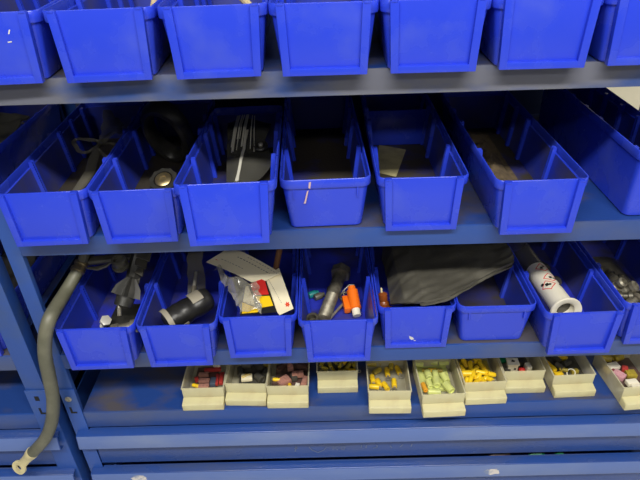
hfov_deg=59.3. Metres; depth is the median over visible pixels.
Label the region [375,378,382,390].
terminal
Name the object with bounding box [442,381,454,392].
tube
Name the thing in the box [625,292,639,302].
pipe fitting
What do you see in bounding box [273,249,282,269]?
rod
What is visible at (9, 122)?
bag
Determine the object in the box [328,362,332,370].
terminal
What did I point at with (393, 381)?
terminal
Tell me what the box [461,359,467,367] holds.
terminal
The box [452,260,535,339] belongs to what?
storage bin
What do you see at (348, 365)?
terminal
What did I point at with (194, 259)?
clear bag
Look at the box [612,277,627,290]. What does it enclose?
pipe fitting
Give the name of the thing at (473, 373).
terminal
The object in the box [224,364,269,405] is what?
storage bin
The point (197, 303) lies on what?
roll
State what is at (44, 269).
storage bin
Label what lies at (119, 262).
metal bracket
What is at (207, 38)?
storage bin
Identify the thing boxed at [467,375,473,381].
terminal
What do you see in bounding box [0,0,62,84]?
storage bin
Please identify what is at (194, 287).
pin
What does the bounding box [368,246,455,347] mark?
storage bin
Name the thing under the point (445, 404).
tray
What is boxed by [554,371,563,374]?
piece
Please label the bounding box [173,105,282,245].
storage bin
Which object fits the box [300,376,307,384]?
block
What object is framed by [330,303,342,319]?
rod
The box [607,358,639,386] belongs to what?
block
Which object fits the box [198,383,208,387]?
block
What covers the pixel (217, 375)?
stick
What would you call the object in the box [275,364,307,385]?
block
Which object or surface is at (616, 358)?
cable sleeve
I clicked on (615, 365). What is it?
box
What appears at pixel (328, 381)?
tray
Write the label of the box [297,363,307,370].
block
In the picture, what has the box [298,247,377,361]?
storage bin
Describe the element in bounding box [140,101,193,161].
ring
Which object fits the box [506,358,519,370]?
box
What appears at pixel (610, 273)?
pipe fitting
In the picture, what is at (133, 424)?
shelving unit
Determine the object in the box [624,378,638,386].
box
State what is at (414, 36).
storage bin
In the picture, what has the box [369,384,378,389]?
terminal
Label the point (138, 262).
connector
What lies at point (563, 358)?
piece
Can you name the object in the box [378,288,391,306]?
fitting
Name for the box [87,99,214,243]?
storage bin
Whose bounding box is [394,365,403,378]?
terminal
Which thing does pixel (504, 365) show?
block
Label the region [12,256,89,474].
cable
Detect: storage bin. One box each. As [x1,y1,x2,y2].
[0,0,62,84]
[0,101,147,246]
[0,104,60,184]
[0,240,68,355]
[42,0,170,82]
[55,252,162,369]
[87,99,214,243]
[136,251,226,366]
[157,0,270,79]
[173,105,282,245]
[181,365,227,410]
[218,249,298,357]
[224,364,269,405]
[266,363,309,407]
[268,0,378,76]
[279,95,370,226]
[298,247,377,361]
[359,93,468,230]
[366,360,411,413]
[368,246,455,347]
[373,0,491,73]
[440,90,588,234]
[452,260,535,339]
[479,0,603,69]
[507,241,624,354]
[538,87,639,214]
[576,239,639,343]
[588,0,639,65]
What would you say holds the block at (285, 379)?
on the block at (285, 371)
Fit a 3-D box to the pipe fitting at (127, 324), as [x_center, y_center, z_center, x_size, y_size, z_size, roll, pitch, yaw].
[-0.399,0.179,1.147,0.057,0.033,0.028,-6,33,-7]
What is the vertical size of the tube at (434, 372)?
0.015 m
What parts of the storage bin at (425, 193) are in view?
label frame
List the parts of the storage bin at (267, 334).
label frame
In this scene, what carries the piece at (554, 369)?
in the tray at (577, 385)
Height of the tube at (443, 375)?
0.016 m
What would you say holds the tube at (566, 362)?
on the block at (574, 364)
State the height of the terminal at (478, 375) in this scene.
0.018 m
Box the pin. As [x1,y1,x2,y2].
[191,271,197,291]
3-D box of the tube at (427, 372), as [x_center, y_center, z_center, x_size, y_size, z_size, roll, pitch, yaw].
[0.257,0.319,1.331,0.016,0.016,0.023,-4,33,-3]
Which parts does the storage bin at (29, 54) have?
label frame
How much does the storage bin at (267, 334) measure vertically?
0.103 m
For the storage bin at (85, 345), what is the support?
on the shelving unit at (133, 424)
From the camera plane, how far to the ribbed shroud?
1.16 m
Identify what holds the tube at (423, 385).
in the tray at (445, 404)
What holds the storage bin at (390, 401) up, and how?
on the shelving unit at (133, 424)
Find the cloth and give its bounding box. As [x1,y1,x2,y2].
[381,243,513,305]
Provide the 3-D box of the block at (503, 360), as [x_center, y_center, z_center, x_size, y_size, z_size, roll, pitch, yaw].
[0.444,0.293,1.368,0.016,0.012,0.020,-4,33,-4]
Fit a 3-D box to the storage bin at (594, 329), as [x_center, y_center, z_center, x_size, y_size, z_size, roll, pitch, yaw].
[0.523,0.055,1.337,0.161,0.103,0.505,-2,33,0]
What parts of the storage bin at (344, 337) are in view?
label frame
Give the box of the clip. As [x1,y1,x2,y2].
[342,284,360,316]
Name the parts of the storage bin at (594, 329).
label frame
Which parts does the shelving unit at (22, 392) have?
shelf, post, drawer handle, drawer handle, shelf, post, post, panel, panel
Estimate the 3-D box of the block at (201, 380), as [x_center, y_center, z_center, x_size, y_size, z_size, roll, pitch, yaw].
[-0.276,0.335,1.338,0.026,0.011,0.011,1,33,4]
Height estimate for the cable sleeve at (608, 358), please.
0.019 m
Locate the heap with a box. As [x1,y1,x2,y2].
[467,131,517,180]
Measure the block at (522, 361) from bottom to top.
0.016 m
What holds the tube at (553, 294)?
in the storage bin at (594, 329)
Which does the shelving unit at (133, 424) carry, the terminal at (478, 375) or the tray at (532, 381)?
the tray at (532, 381)
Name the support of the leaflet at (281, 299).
in the storage bin at (267, 334)
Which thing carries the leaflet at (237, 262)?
on the storage bin at (267, 334)
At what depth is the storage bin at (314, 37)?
0.82 m
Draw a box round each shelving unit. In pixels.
[0,15,639,479]
[0,103,100,479]
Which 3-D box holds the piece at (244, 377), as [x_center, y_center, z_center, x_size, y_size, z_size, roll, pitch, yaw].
[-0.174,0.327,1.336,0.026,0.009,0.018,-5,33,-4]
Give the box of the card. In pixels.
[240,279,276,314]
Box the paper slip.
[378,145,405,176]
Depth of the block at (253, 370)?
1.36 m
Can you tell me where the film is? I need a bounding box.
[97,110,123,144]
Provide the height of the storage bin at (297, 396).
0.054 m
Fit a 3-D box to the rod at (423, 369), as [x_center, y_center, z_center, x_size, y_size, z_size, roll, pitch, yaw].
[0.268,0.311,1.344,0.048,0.010,0.010,1,33,4]
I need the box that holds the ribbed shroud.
[111,276,139,307]
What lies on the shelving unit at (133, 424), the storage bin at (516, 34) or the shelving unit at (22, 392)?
the storage bin at (516, 34)
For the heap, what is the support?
in the storage bin at (547, 193)
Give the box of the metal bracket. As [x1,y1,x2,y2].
[78,253,130,272]
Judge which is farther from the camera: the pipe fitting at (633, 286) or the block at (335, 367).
the block at (335, 367)
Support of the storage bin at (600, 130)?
on the shelving unit at (133, 424)
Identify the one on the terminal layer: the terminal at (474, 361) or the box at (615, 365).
the terminal at (474, 361)
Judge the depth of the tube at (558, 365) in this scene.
1.34 m
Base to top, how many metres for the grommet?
0.016 m
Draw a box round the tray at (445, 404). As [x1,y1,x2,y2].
[412,359,465,417]
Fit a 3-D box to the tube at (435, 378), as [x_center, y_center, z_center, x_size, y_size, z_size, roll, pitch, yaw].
[0.272,0.330,1.312,0.017,0.018,0.030,1,33,4]
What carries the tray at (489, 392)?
on the shelving unit at (133, 424)
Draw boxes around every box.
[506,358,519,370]
[524,362,531,370]
[608,361,620,369]
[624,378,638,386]
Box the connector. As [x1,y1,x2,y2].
[126,253,151,283]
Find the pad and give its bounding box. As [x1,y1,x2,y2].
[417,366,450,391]
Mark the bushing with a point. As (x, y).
(311, 316)
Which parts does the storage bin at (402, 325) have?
label frame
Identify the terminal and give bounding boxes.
[321,366,330,370]
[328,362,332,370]
[345,362,352,369]
[367,363,375,366]
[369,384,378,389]
[370,374,375,383]
[372,367,381,374]
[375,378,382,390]
[381,381,389,390]
[384,367,390,380]
[388,363,393,370]
[391,378,396,390]
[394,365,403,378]
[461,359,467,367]
[461,370,472,376]
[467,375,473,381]
[468,359,481,363]
[468,361,472,369]
[471,369,475,378]
[473,372,481,379]
[476,369,485,375]
[477,361,485,368]
[485,375,494,380]
[487,371,495,376]
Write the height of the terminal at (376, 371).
0.013 m
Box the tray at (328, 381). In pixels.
[316,361,357,392]
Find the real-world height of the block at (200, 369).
0.012 m
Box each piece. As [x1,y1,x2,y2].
[241,373,251,381]
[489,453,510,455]
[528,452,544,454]
[551,366,556,372]
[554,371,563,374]
[558,356,567,360]
[570,368,578,374]
[613,369,626,381]
[621,365,627,372]
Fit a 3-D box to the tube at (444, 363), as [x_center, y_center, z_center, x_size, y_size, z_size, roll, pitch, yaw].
[0.299,0.298,1.363,0.025,0.014,0.014,-7,33,-8]
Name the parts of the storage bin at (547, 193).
label frame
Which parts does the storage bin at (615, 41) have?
label frame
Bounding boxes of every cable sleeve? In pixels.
[602,355,611,362]
[612,355,624,361]
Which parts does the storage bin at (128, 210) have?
label frame, scalloped cap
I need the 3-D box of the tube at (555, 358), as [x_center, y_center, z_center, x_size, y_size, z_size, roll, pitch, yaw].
[0.574,0.288,1.363,0.014,0.014,0.022,-19,36,-24]
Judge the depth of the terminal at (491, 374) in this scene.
1.32 m
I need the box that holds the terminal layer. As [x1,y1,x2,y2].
[458,360,492,380]
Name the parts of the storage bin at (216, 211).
label frame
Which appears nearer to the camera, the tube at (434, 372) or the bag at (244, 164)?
the bag at (244, 164)
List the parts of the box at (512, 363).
lid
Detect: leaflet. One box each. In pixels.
[207,250,280,281]
[267,268,292,314]
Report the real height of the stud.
0.035 m
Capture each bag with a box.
[0,112,29,142]
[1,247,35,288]
[186,251,205,293]
[226,114,270,182]
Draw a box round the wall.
[606,86,639,109]
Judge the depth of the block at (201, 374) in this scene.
1.35 m
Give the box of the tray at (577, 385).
[540,356,595,397]
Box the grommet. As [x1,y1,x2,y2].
[252,140,267,151]
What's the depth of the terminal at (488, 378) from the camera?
1.30 m
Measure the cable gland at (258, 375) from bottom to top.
0.020 m
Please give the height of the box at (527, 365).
0.020 m
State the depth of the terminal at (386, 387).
1.31 m
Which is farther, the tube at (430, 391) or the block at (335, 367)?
the block at (335, 367)
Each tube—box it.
[416,362,423,366]
[421,382,427,392]
[424,369,431,378]
[425,379,433,388]
[427,388,440,393]
[432,369,438,375]
[432,375,440,387]
[438,361,448,365]
[440,372,449,381]
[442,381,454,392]
[509,242,581,312]
[551,356,561,362]
[555,362,564,369]
[561,359,571,366]
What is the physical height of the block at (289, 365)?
0.014 m
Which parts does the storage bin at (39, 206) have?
label frame, plastic bracket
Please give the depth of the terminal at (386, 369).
1.35 m
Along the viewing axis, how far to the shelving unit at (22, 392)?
1.32 m
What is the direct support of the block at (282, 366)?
on the block at (285, 371)
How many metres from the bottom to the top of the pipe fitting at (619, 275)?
0.029 m
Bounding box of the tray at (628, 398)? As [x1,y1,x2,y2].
[592,354,639,409]
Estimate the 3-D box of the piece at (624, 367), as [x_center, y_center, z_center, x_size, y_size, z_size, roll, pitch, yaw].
[0.720,0.305,1.327,0.013,0.012,0.015,10,34,17]
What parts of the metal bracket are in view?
lever, rail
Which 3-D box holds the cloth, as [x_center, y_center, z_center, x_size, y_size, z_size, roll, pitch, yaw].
[0.288,0.042,1.290,0.282,0.095,0.373,-2,33,1]
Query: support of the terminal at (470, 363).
on the terminal layer
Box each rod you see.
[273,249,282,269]
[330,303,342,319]
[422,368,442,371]
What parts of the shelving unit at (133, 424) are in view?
post, post, panel, shelf, shelf, shelf, drawer handle, shelf, drawer handle, panel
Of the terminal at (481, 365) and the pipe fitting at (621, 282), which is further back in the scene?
the terminal at (481, 365)
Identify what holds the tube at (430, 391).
in the tray at (445, 404)
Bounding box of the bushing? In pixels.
[306,312,319,320]
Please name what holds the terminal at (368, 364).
in the storage bin at (390, 401)
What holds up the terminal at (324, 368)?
on the block at (335, 367)
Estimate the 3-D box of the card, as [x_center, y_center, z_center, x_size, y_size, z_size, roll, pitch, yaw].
[-0.125,0.115,1.174,0.074,0.018,0.107,-2,33,1]
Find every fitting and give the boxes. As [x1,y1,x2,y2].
[110,319,137,331]
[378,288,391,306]
[604,268,618,282]
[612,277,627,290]
[618,274,627,282]
[618,281,639,292]
[618,291,633,299]
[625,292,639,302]
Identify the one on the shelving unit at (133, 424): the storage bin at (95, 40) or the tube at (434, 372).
the storage bin at (95, 40)
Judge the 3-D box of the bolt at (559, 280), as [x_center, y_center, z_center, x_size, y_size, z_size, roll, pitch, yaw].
[0.538,0.079,1.329,0.039,0.039,0.086,-2,33,1]
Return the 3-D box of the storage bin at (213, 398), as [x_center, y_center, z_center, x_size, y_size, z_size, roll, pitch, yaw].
[-0.268,0.329,1.333,0.098,0.054,0.145,-2,33,1]
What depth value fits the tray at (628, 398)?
1.28 m
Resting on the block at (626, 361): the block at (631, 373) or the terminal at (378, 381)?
the block at (631, 373)
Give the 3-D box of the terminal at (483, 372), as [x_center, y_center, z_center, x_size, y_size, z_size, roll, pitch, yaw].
[0.379,0.312,1.325,0.022,0.013,0.012,6,33,12]
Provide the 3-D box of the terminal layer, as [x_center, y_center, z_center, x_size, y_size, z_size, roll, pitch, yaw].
[0.372,0.321,1.345,0.072,0.014,0.076,-2,33,1]
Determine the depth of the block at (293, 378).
1.33 m
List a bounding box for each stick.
[204,367,220,371]
[215,373,218,385]
[219,372,224,384]
[239,0,251,3]
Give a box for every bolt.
[99,315,111,327]
[318,262,350,319]
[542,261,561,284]
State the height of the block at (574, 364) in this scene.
0.010 m
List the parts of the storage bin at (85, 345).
label frame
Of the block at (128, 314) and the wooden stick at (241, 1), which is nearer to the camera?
the wooden stick at (241, 1)
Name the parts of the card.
pale panel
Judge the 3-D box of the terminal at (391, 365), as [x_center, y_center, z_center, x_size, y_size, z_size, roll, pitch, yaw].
[0.175,0.304,1.382,0.013,0.013,0.040,4,33,9]
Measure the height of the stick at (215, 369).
0.008 m
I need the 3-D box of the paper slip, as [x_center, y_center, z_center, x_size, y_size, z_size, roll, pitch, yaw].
[0.150,-0.180,1.260,0.066,0.001,0.160,7,34,14]
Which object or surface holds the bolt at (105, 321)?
in the storage bin at (85, 345)
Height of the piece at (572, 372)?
0.010 m
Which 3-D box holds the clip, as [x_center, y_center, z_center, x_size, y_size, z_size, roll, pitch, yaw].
[0.070,0.136,1.273,0.038,0.048,0.083,-6,33,-6]
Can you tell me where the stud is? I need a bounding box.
[117,306,121,315]
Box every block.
[107,304,139,326]
[193,367,218,387]
[198,372,208,377]
[198,378,209,383]
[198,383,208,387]
[210,377,215,386]
[239,364,265,383]
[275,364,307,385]
[276,363,286,373]
[277,374,291,385]
[287,363,293,371]
[290,373,297,381]
[292,370,303,377]
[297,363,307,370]
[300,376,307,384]
[323,362,352,370]
[500,358,505,363]
[502,363,510,370]
[516,357,525,366]
[545,356,583,374]
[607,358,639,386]
[624,369,637,378]
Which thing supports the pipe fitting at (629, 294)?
on the lump
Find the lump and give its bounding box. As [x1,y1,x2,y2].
[593,256,636,292]
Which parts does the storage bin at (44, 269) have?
label frame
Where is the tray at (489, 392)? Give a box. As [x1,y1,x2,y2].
[455,358,506,404]
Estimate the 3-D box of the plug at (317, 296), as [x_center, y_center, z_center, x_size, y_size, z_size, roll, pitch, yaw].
[-0.002,0.131,1.316,0.026,0.016,0.016,-20,37,-25]
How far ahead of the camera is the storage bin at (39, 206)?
1.09 m
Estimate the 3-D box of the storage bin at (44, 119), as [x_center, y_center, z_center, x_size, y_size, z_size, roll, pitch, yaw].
[-0.733,-0.188,1.235,0.160,0.103,0.505,-2,33,1]
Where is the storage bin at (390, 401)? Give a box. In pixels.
[366,360,411,413]
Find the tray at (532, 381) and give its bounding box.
[498,357,545,393]
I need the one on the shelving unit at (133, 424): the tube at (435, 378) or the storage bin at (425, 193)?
the storage bin at (425, 193)
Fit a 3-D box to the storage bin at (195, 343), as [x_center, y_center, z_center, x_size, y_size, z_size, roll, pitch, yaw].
[-0.290,0.081,1.339,0.161,0.103,0.505,-2,33,0]
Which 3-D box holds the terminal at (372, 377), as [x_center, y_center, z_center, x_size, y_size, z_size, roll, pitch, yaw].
[0.126,0.337,1.334,0.013,0.013,0.040,-4,33,-4]
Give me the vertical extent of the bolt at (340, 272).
0.057 m
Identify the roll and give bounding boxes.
[158,288,214,324]
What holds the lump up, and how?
in the storage bin at (626, 253)
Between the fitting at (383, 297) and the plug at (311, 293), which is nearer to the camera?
the fitting at (383, 297)
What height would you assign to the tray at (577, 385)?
0.054 m
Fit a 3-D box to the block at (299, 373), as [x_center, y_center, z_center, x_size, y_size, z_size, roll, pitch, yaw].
[-0.053,0.318,1.334,0.028,0.014,0.014,-4,33,-3]
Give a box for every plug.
[308,290,318,298]
[313,292,324,300]
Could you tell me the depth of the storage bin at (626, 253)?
1.35 m
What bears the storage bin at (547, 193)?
on the shelving unit at (133, 424)
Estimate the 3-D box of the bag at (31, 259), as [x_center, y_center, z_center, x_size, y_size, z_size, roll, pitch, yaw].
[-0.735,0.086,1.327,0.108,0.070,0.211,-2,33,1]
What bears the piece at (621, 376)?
on the block at (626, 361)
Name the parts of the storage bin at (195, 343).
label frame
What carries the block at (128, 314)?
in the storage bin at (85, 345)
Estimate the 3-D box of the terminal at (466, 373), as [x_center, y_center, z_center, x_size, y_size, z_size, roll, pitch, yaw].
[0.348,0.315,1.325,0.030,0.017,0.016,0,33,6]
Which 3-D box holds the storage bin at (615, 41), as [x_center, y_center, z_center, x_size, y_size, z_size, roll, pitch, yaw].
[0.496,-0.443,1.030,0.160,0.103,0.505,-1,33,1]
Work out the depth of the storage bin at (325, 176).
1.22 m
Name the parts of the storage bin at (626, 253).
label frame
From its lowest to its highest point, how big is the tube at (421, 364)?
0.014 m

